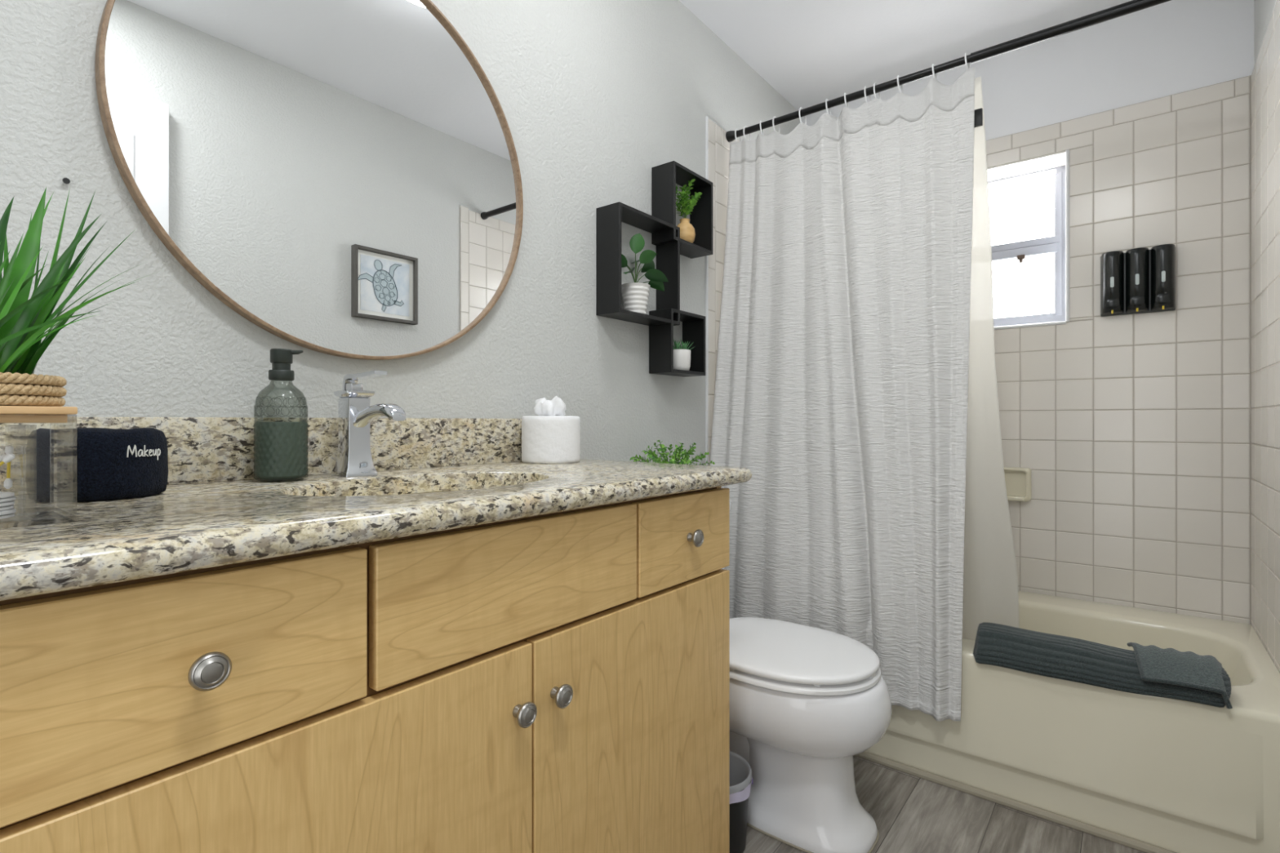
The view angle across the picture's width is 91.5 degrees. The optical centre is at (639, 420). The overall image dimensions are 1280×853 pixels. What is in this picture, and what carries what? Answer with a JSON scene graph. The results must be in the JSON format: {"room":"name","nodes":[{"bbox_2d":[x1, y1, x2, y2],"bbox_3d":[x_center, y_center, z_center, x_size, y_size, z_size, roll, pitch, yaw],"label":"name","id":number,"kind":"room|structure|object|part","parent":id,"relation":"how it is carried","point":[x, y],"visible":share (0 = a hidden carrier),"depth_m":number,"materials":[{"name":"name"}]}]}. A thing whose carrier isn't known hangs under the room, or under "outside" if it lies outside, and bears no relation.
{"room":"bathroom","nodes":[
{"label":"bathroom","id":0,"kind":"room"},
{"bbox_2d":[0,382,53,406],"bbox_3d":[-0.637,-0.029,0.607,0.097,0.029,0.097,0,0,38],"label":"pot","id":1,"kind":"object","parent":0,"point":[28,394],"depth_m":0.59,"materials":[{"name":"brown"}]},
{"bbox_2d":[0,0,799,465],"bbox_3d":[-0.418,-0.209,1.481,0.108,2.418,4.008,0,0,38],"label":"wall","id":2,"kind":"structure","parent":0,"point":[593,95],"depth_m":1.55,"materials":[{"name":"grey paint"}]},
{"bbox_2d":[62,177,70,183],"bbox_3d":[-0.820,-0.342,0.891,0.008,0.008,0.008,0,0,38],"label":"nail","id":3,"kind":"object","parent":2,"relation":"attached to","point":[65,180],"visible":1,"depth_m":0.89,"materials":[{"name":"black paint"}]},
{"bbox_2d":[0,416,521,491],"bbox_3d":[-0.570,0.047,1.198,0.019,0.106,1.235,0,0,38],"label":"backsplash","id":4,"kind":"structure","parent":2,"relation":"attached to","point":[201,449],"depth_m":1.16,"materials":[{"name":"stone"}]},
{"bbox_2d":[94,0,523,359],"bbox_3d":[-0.544,-0.521,1.224,0.028,0.800,0.800,0,0,38],"label":"wall mirror","id":5,"kind":"object","parent":2,"relation":"attached to","point":[343,177],"visible":1,"depth_m":1.16,"materials":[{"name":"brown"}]},
{"bbox_2d":[595,160,712,377],"bbox_3d":[0.061,-0.477,1.944,0.088,0.655,0.490,0,0,38],"label":"wall shelf","id":6,"kind":"object","parent":2,"relation":"attached to","point":[665,235],"visible":0.97,"depth_m":1.95,"materials":[{"name":"black paint"}]},
{"bbox_3d":[0.000,-0.453,1.867,0.086,0.306,0.295,0,0,38],"label":"cube frame","id":7,"kind":"part","parent":6,"relation":"part of","materials":[{"name":"black paint"}]},
{"bbox_2d":[621,233,668,314],"bbox_3d":[-0.006,-0.429,1.849,0.127,0.236,0.213,0,0,38],"label":"potted plant","id":8,"kind":"object","parent":6,"relation":"on","point":[635,295],"visible":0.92,"depth_m":1.82,"materials":[{"name":"green plant"}]},
{"bbox_3d":[-0.013,-0.355,1.841,0.087,0.086,0.087,0,0,38],"label":"pot","id":9,"kind":"part","parent":8,"relation":"part of","materials":[{"name":"white ceramic"}]},
{"bbox_3d":[0.123,-0.248,2.023,0.088,0.197,0.197,0,0,38],"label":"cube frame","id":10,"kind":"part","parent":6,"relation":"part of","materials":[{"name":"black paint"}]},
{"bbox_3d":[0.142,-0.683,2.046,0.088,0.243,0.229,0,0,38],"label":"cube frame","id":11,"kind":"part","parent":6,"relation":"part of","materials":[{"name":"black paint"}]},
{"bbox_2d":[673,338,693,370],"bbox_3d":[0.127,-0.215,2.024,0.086,0.107,0.098,0,0,38],"label":"potted succulent","id":12,"kind":"object","parent":6,"relation":"on","point":[682,356],"visible":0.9,"depth_m":1.99,"materials":[{"name":"white ceramic"}]},
{"bbox_2d":[675,179,702,243],"bbox_3d":[0.148,-0.683,2.045,0.069,0.222,0.137,0,0,38],"label":"bud vase","id":13,"kind":"object","parent":6,"relation":"on","point":[687,233],"visible":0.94,"depth_m":2.03,"materials":[{"name":"brown wood"}]},
{"bbox_2d":[705,115,708,465],"bbox_3d":[0.240,-0.045,2.236,0.008,2.090,0.010,0,0,38],"label":"trim","id":14,"kind":"structure","parent":2,"relation":"attached to","point":[706,117],"depth_m":2.23,"materials":[{"name":"white ceramic"}]},
{"bbox_2d":[725,0,1171,142],"bbox_3d":[0.913,-1.067,1.887,1.481,0.038,0.038,0,0,38],"label":"curtain rod","id":15,"kind":"object","parent":2,"relation":"attached to","point":[1133,6],"visible":0.97,"depth_m":1.80,"materials":[{"name":"black metal"}]},
{"bbox_2d":[734,128,741,142],"bbox_3d":[0.365,-1.052,2.319,0.013,0.070,0.042,0,0,38],"label":"curtain ring","id":16,"kind":"object","parent":15,"relation":"hanging from","point":[735,129],"visible":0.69,"depth_m":2.31,"materials":[{"name":"white plastic"}]},
{"bbox_2d":[742,125,751,140],"bbox_3d":[0.394,-1.052,2.296,0.042,0.070,0.013,0,0,-41],"label":"curtain ring","id":17,"kind":"object","parent":15,"relation":"hanging from","point":[744,126],"visible":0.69,"depth_m":2.29,"materials":[{"name":"white plastic"}]},
{"bbox_2d":[760,120,764,134],"bbox_3d":[0.442,-1.052,2.259,0.013,0.070,0.042,0,0,25],"label":"curtain ring","id":18,"kind":"object","parent":15,"relation":"hanging from","point":[762,132],"visible":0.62,"depth_m":2.24,"materials":[{"name":"white plastic"}]},
{"bbox_2d":[772,115,779,133],"bbox_3d":[0.485,-1.052,2.224,0.042,0.070,0.013,0,0,-44],"label":"curtain ring","id":19,"kind":"object","parent":15,"relation":"hanging from","point":[774,117],"visible":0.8,"depth_m":2.21,"materials":[{"name":"white plastic"}]},
{"bbox_2d":[709,66,974,721],"bbox_3d":[0.594,-0.114,1.991,0.821,1.833,0.259,0,0,38],"label":"shower curtain","id":20,"kind":"object","parent":19,"relation":"hanging from","point":[842,379],"visible":0.88,"depth_m":1.94,"materials":[{"name":"white fabric"}]},
{"bbox_2d":[798,107,806,124],"bbox_3d":[0.563,-1.052,2.163,0.042,0.070,0.013,0,0,-44],"label":"curtain ring","id":21,"kind":"object","parent":15,"relation":"hanging from","point":[800,108],"visible":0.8,"depth_m":2.15,"materials":[{"name":"white plastic"}]},
{"bbox_2d":[825,98,831,115],"bbox_3d":[0.635,-1.052,2.106,0.013,0.070,0.042,0,0,35],"label":"curtain ring","id":22,"kind":"object","parent":15,"relation":"hanging from","point":[826,100],"visible":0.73,"depth_m":2.09,"materials":[{"name":"white plastic"}]},
{"bbox_2d":[844,93,848,108],"bbox_3d":[0.684,-1.052,2.067,0.013,0.070,0.042,0,0,30],"label":"curtain ring","id":23,"kind":"object","parent":15,"relation":"hanging from","point":[845,94],"visible":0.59,"depth_m":2.05,"materials":[{"name":"white plastic"}]},
{"bbox_2d":[864,86,871,102],"bbox_3d":[0.738,-1.052,2.025,0.013,0.070,0.042,0,0,43],"label":"curtain ring","id":24,"kind":"object","parent":15,"relation":"hanging from","point":[865,87],"visible":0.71,"depth_m":2.01,"materials":[{"name":"white plastic"}]},
{"bbox_2d":[873,83,880,99],"bbox_3d":[0.762,-1.052,2.006,0.042,0.070,0.013,0,0,-44],"label":"curtain ring","id":25,"kind":"object","parent":15,"relation":"hanging from","point":[874,84],"visible":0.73,"depth_m":2.00,"materials":[{"name":"white plastic"}]},
{"bbox_2d":[897,75,902,93],"bbox_3d":[0.818,-1.052,1.962,0.013,0.070,0.042,0,0,39],"label":"curtain ring","id":26,"kind":"object","parent":15,"relation":"hanging from","point":[898,76],"visible":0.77,"depth_m":1.95,"materials":[{"name":"white plastic"}]},
{"bbox_2d":[932,63,937,79],"bbox_3d":[0.897,-1.052,1.900,0.013,0.070,0.042,0,0,36],"label":"curtain ring","id":27,"kind":"object","parent":15,"relation":"hanging from","point":[933,65],"visible":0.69,"depth_m":1.89,"materials":[{"name":"white plastic"}]},
{"bbox_2d":[964,53,969,70],"bbox_3d":[0.968,-1.052,1.844,0.013,0.070,0.042,0,0,40],"label":"curtain ring","id":28,"kind":"object","parent":15,"relation":"hanging from","point":[966,54],"visible":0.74,"depth_m":1.83,"materials":[{"name":"white plastic"}]},
{"bbox_2d":[673,349,690,370],"bbox_3d":[0.129,-0.195,2.021,0.070,0.067,0.070,0,0,38],"label":"pot","id":29,"kind":"object","parent":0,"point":[682,357],"depth_m":1.99,"materials":[{"name":"white ceramic"}]},
{"bbox_2d":[679,0,1132,111],"bbox_3d":[0.206,-1.468,0.989,1.698,0.100,4.008,0,0,38],"label":"ceiling","id":30,"kind":"structure","parent":0,"point":[811,52],"depth_m":2.28,"materials":[{"name":"white paint"}]},
{"bbox_2d":[742,755,1145,852],"bbox_3d":[0.206,1.050,0.989,1.698,0.100,4.008,0,0,38],"label":"floor","id":31,"kind":"structure","parent":0,"point":[910,813],"depth_m":1.55,"materials":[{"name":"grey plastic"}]},
{"bbox_2d":[0,486,728,852],"bbox_3d":[-0.352,0.567,1.048,0.546,0.865,1.140,0,0,38],"label":"vanity cabinet","id":32,"kind":"object","parent":31,"relation":"on","point":[554,682],"visible":0.98,"depth_m":0.74,"materials":[{"name":"brown wood"}]},
{"bbox_3d":[-0.416,0.229,0.586,0.019,0.167,0.324,0,0,38],"label":"drawer","id":33,"kind":"part","parent":32,"relation":"part of","materials":[{"name":"brown wood"}]},
{"bbox_3d":[-0.397,0.228,0.573,0.028,0.034,0.034,0,0,38],"label":"knob","id":34,"kind":"part","parent":32,"relation":"part of","materials":[{"name":"silver metal"}]},
{"bbox_3d":[-0.340,0.629,0.683,0.019,0.617,0.572,0,0,38],"label":"door","id":35,"kind":"part","parent":32,"relation":"part of","materials":[{"name":"brown wood"}]},
{"bbox_2d":[0,458,751,600],"bbox_3d":[-0.359,0.117,1.034,0.554,0.034,1.239,0,0,38],"label":"countertop","id":36,"kind":"structure","parent":32,"relation":"on","point":[189,526],"depth_m":0.71,"materials":[{"name":"stone"}]},
{"bbox_2d":[0,405,77,528],"bbox_3d":[-0.636,0.043,0.610,0.116,0.114,0.111,0,0,38],"label":"storage jar","id":37,"kind":"object","parent":36,"relation":"on","point":[23,437],"visible":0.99,"depth_m":0.62,"materials":[{"name":"clear glass"}]},
{"bbox_2d":[0,453,8,461],"bbox_3d":[-0.625,0.043,0.576,0.006,0.022,0.064,0,0,34],"label":"cotton swab","id":38,"kind":"object","parent":37,"relation":"in","point":[2,456],"visible":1,"depth_m":0.60,"materials":[{"name":"white fabric"}]},
{"bbox_2d":[0,512,14,519],"bbox_3d":[-0.632,0.091,0.592,0.055,0.004,0.055,0,0,38],"label":"pad","id":39,"kind":"object","parent":37,"relation":"in","point":[10,515],"visible":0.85,"depth_m":0.60,"materials":[{"name":"white fabric"}]},
{"bbox_2d":[0,508,16,515],"bbox_3d":[-0.630,0.087,0.592,0.055,0.004,0.055,0,0,38],"label":"pad","id":40,"kind":"object","parent":39,"relation":"on","point":[11,510],"visible":0.92,"depth_m":0.60,"materials":[{"name":"white fabric"}]},
{"bbox_2d":[0,504,13,511],"bbox_3d":[-0.632,0.084,0.592,0.055,0.004,0.055,0,0,38],"label":"pad","id":41,"kind":"object","parent":40,"relation":"on","point":[7,507],"visible":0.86,"depth_m":0.60,"materials":[{"name":"white fabric"}]},
{"bbox_2d":[0,500,14,506],"bbox_3d":[-0.631,0.080,0.591,0.055,0.004,0.055,0,0,38],"label":"pad","id":42,"kind":"object","parent":41,"relation":"on","point":[11,502],"visible":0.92,"depth_m":0.60,"materials":[{"name":"white fabric"}]},
{"bbox_2d":[0,496,15,502],"bbox_3d":[-0.631,0.075,0.593,0.055,0.004,0.055,0,0,38],"label":"pad","id":43,"kind":"object","parent":42,"relation":"on","point":[11,498],"visible":0.87,"depth_m":0.60,"materials":[{"name":"white fabric"}]},
{"bbox_2d":[0,491,14,497],"bbox_3d":[-0.631,0.071,0.591,0.055,0.004,0.055,0,0,38],"label":"pad","id":44,"kind":"object","parent":43,"relation":"on","point":[2,494],"visible":1,"depth_m":0.60,"materials":[{"name":"white fabric"}]},
{"bbox_2d":[0,453,14,466],"bbox_3d":[-0.606,0.050,0.578,0.006,0.037,0.040,0,0,26],"label":"cotton swab","id":45,"kind":"object","parent":37,"relation":"in","point":[9,457],"visible":1,"depth_m":0.59,"materials":[{"name":"white fabric"}]},
{"bbox_2d":[3,444,13,488],"bbox_3d":[-0.620,0.045,0.613,0.006,0.042,0.017,0,0,-40],"label":"cotton swab","id":46,"kind":"object","parent":37,"relation":"in","point":[9,449],"visible":0.91,"depth_m":0.61,"materials":[{"name":"white fabric"}]},
{"bbox_3d":[-0.636,-0.006,0.610,0.116,0.016,0.111,0,0,38],"label":"lid","id":47,"kind":"part","parent":37,"relation":"part of","materials":[{"name":"brown wood"}]},
{"bbox_2d":[0,186,157,406],"bbox_3d":[-0.613,-0.129,0.609,0.326,0.230,0.118,0,0,-5],"label":"potted grass","id":48,"kind":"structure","parent":37,"relation":"on","point":[24,322],"depth_m":0.60,"materials":[{"name":"green plant"}]},
{"bbox_2d":[36,427,168,502],"bbox_3d":[-0.711,0.054,0.823,0.142,0.090,0.142,0,0,38],"label":"towel","id":49,"kind":"object","parent":36,"relation":"on","point":[113,464],"visible":0.84,"depth_m":0.78,"materials":[{"name":"black fabric"}]},
{"bbox_2d":[253,348,308,482],"bbox_3d":[-0.600,-0.010,1.044,0.080,0.219,0.080,0,0,-23],"label":"soap bottle","id":50,"kind":"object","parent":36,"relation":"on","point":[281,449],"visible":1,"depth_m":1.03,"materials":[{"name":"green glass"}]},
{"bbox_3d":[-0.579,-0.115,1.050,0.023,0.008,0.008,0,0,-13],"label":"spout","id":51,"kind":"part","parent":50,"relation":"part of","materials":[{"name":"grey plastic"}]},
{"bbox_2d":[331,370,405,477],"bbox_3d":[-0.473,0.007,1.099,0.179,0.187,0.058,0,0,38],"label":"faucet","id":52,"kind":"object","parent":36,"relation":"on","point":[356,413],"visible":1,"depth_m":1.12,"materials":[{"name":"silver metal"}]},
{"bbox_3d":[-0.492,-0.071,1.114,0.112,0.032,0.023,0,0,38],"label":"lever","id":53,"kind":"part","parent":52,"relation":"part of","materials":[{"name":"silver metal"}]},
{"bbox_3d":[-0.455,-0.008,1.085,0.135,0.044,0.032,0,0,38],"label":"spout","id":54,"kind":"part","parent":52,"relation":"part of","materials":[{"name":"silver metal"}]},
{"bbox_2d":[410,490,452,493],"bbox_3d":[-0.342,0.210,1.028,0.331,0.152,0.500,0,0,38],"label":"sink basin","id":55,"kind":"object","parent":36,"relation":"in","point":[446,491],"visible":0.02,"depth_m":1.20,"materials":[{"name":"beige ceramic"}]},
{"bbox_2d":[521,395,580,463],"bbox_3d":[-0.216,0.020,1.512,0.142,0.159,0.142,0,0,38],"label":"roll","id":56,"kind":"object","parent":36,"relation":"on","point":[551,437],"visible":1,"depth_m":1.46,"materials":[{"name":"white paper"}]},
{"bbox_3d":[-0.162,0.408,0.870,0.028,0.034,0.034,0,0,38],"label":"knob","id":57,"kind":"part","parent":32,"relation":"part of","materials":[{"name":"silver metal"}]},
{"bbox_3d":[-0.117,0.407,0.927,0.028,0.034,0.034,0,0,38],"label":"knob","id":58,"kind":"part","parent":32,"relation":"part of","materials":[{"name":"silver metal"}]},
{"bbox_3d":[0.013,0.629,1.130,0.019,0.617,0.558,0,0,38],"label":"door","id":59,"kind":"part","parent":32,"relation":"part of","materials":[{"name":"brown wood"}]},
{"bbox_3d":[0.089,0.229,1.226,0.019,0.167,0.312,0,0,38],"label":"drawer","id":60,"kind":"part","parent":32,"relation":"part of","materials":[{"name":"brown wood"}]},
{"bbox_3d":[0.107,0.227,1.212,0.028,0.034,0.034,0,0,38],"label":"knob","id":61,"kind":"part","parent":32,"relation":"part of","materials":[{"name":"silver metal"}]},
{"bbox_2d":[728,751,752,852],"bbox_3d":[0.177,0.910,1.481,0.176,0.178,0.176,0,0,38],"label":"waste bin","id":62,"kind":"object","parent":31,"relation":"on","point":[740,770],"visible":0.27,"depth_m":1.43,"materials":[{"name":"black plastic"}]},
{"bbox_2d":[721,501,892,852],"bbox_3d":[0.279,0.622,1.674,0.756,0.757,0.444,0,0,38],"label":"toilet","id":63,"kind":"object","parent":31,"relation":"on","point":[804,700],"visible":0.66,"depth_m":1.46,"materials":[{"name":"white ceramic"}]},
{"bbox_2d":[630,440,715,465],"bbox_3d":[0.085,0.149,1.851,0.208,0.187,0.300,0,0,38],"label":"bushy plant","id":64,"kind":"object","parent":63,"relation":"on","point":[653,456],"visible":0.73,"depth_m":1.84,"materials":[{"name":"green plant"}]},
{"bbox_3d":[0.070,0.261,1.839,0.224,0.036,0.444,0,0,38],"label":"tank lid","id":65,"kind":"part","parent":63,"relation":"part of","materials":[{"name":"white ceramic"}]},
{"bbox_3d":[0.367,0.582,1.604,0.470,0.020,0.374,0,0,38],"label":"lid","id":66,"kind":"part","parent":63,"relation":"part of","materials":[{"name":"white plastic"}]},
{"bbox_3d":[0.368,0.608,1.603,0.472,0.014,0.376,0,0,38],"label":"seat","id":67,"kind":"part","parent":63,"relation":"part of","materials":[{"name":"white plastic"}]},
{"bbox_3d":[0.348,0.808,1.620,0.580,0.382,0.372,0,0,38],"label":"bowl","id":68,"kind":"part","parent":63,"relation":"part of","materials":[{"name":"white ceramic"}]},
{"bbox_2d":[865,590,1279,852],"bbox_3d":[1.059,0.814,2.072,1.480,0.372,0.834,0,0,38],"label":"bathtub","id":69,"kind":"object","parent":31,"relation":"on","point":[1173,775],"visible":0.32,"depth_m":1.53,"materials":[{"name":"beige ceramic"}]},
{"bbox_3d":[0.806,0.784,1.749,1.380,0.238,0.015,0,0,38],"label":"apron panel","id":70,"kind":"part","parent":69,"relation":"part of","materials":[{"name":"beige ceramic"}]},
{"bbox_2d":[973,622,1232,708],"bbox_3d":[1.137,0.598,1.577,0.516,0.096,0.178,0,0,38],"label":"bath towel","id":71,"kind":"object","parent":69,"relation":"on","point":[1153,670],"visible":1,"depth_m":1.51,"materials":[{"name":"grey fabric"}]},
{"bbox_2d":[913,76,1019,640],"bbox_3d":[0.751,-0.095,2.090,0.892,1.850,0.080,0,0,38],"label":"liner","id":72,"kind":"object","parent":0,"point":[990,578],"visible":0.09,"depth_m":1.87,"materials":[{"name":"white plastic"}]},
{"bbox_2d":[853,751,1177,852],"bbox_3d":[0.804,0.994,1.746,1.493,0.023,0.022,0,0,38],"label":"trim","id":73,"kind":"structure","parent":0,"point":[1108,835],"depth_m":1.60,"materials":[{"name":"beige"}]},
{"bbox_2d":[800,0,1253,624],"bbox_3d":[1.382,-0.209,2.481,1.498,2.418,0.208,0,0,38],"label":"wall","id":74,"kind":"structure","parent":0,"point":[1133,432],"depth_m":2.11,"materials":[{"name":"tile"}]},
{"bbox_2d":[1004,466,1031,501],"bbox_3d":[1.370,0.235,2.337,0.160,0.123,0.036,0,0,38],"label":"soap dish","id":75,"kind":"object","parent":74,"relation":"attached to","point":[1018,481],"visible":0.47,"depth_m":2.31,"materials":[{"name":"beige ceramic"}]},
{"bbox_2d":[986,149,1069,329],"bbox_3d":[1.337,-0.657,2.489,0.633,0.622,0.179,0,0,38],"label":"window","id":76,"kind":"structure","parent":74,"relation":"in","point":[1029,207],"depth_m":2.42,"materials":[{"name":"silver metal"}]},
{"bbox_3d":[1.379,-0.830,2.544,0.555,0.260,0.006,0,0,38],"label":"pane","id":77,"kind":"part","parent":76,"relation":"part of","materials":[{"name":"clear glass"}]},
{"bbox_3d":[1.375,-0.532,2.539,0.555,0.255,0.006,0,0,38],"label":"pane","id":78,"kind":"part","parent":76,"relation":"part of","materials":[{"name":"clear glass"}]},
{"bbox_3d":[1.373,-0.670,2.537,0.555,0.064,0.040,0,0,38],"label":"meeting rail","id":79,"kind":"part","parent":76,"relation":"part of","materials":[{"name":"silver metal"}]},
{"bbox_2d":[1100,244,1175,316],"bbox_3d":[1.661,-0.467,2.084,0.198,0.210,0.070,0,0,38],"label":"soap dispenser","id":80,"kind":"object","parent":74,"relation":"attached to","point":[1141,280],"visible":1,"depth_m":2.06,"materials":[{"name":"black plastic"}]},
{"bbox_2d":[1251,0,1279,672],"bbox_3d":[0.830,-0.209,0.497,0.108,2.418,4.008,0,0,38],"label":"wall","id":81,"kind":"structure","parent":0,"point":[1265,75],"depth_m":1.72,"materials":[{"name":"tile"}]}
]}

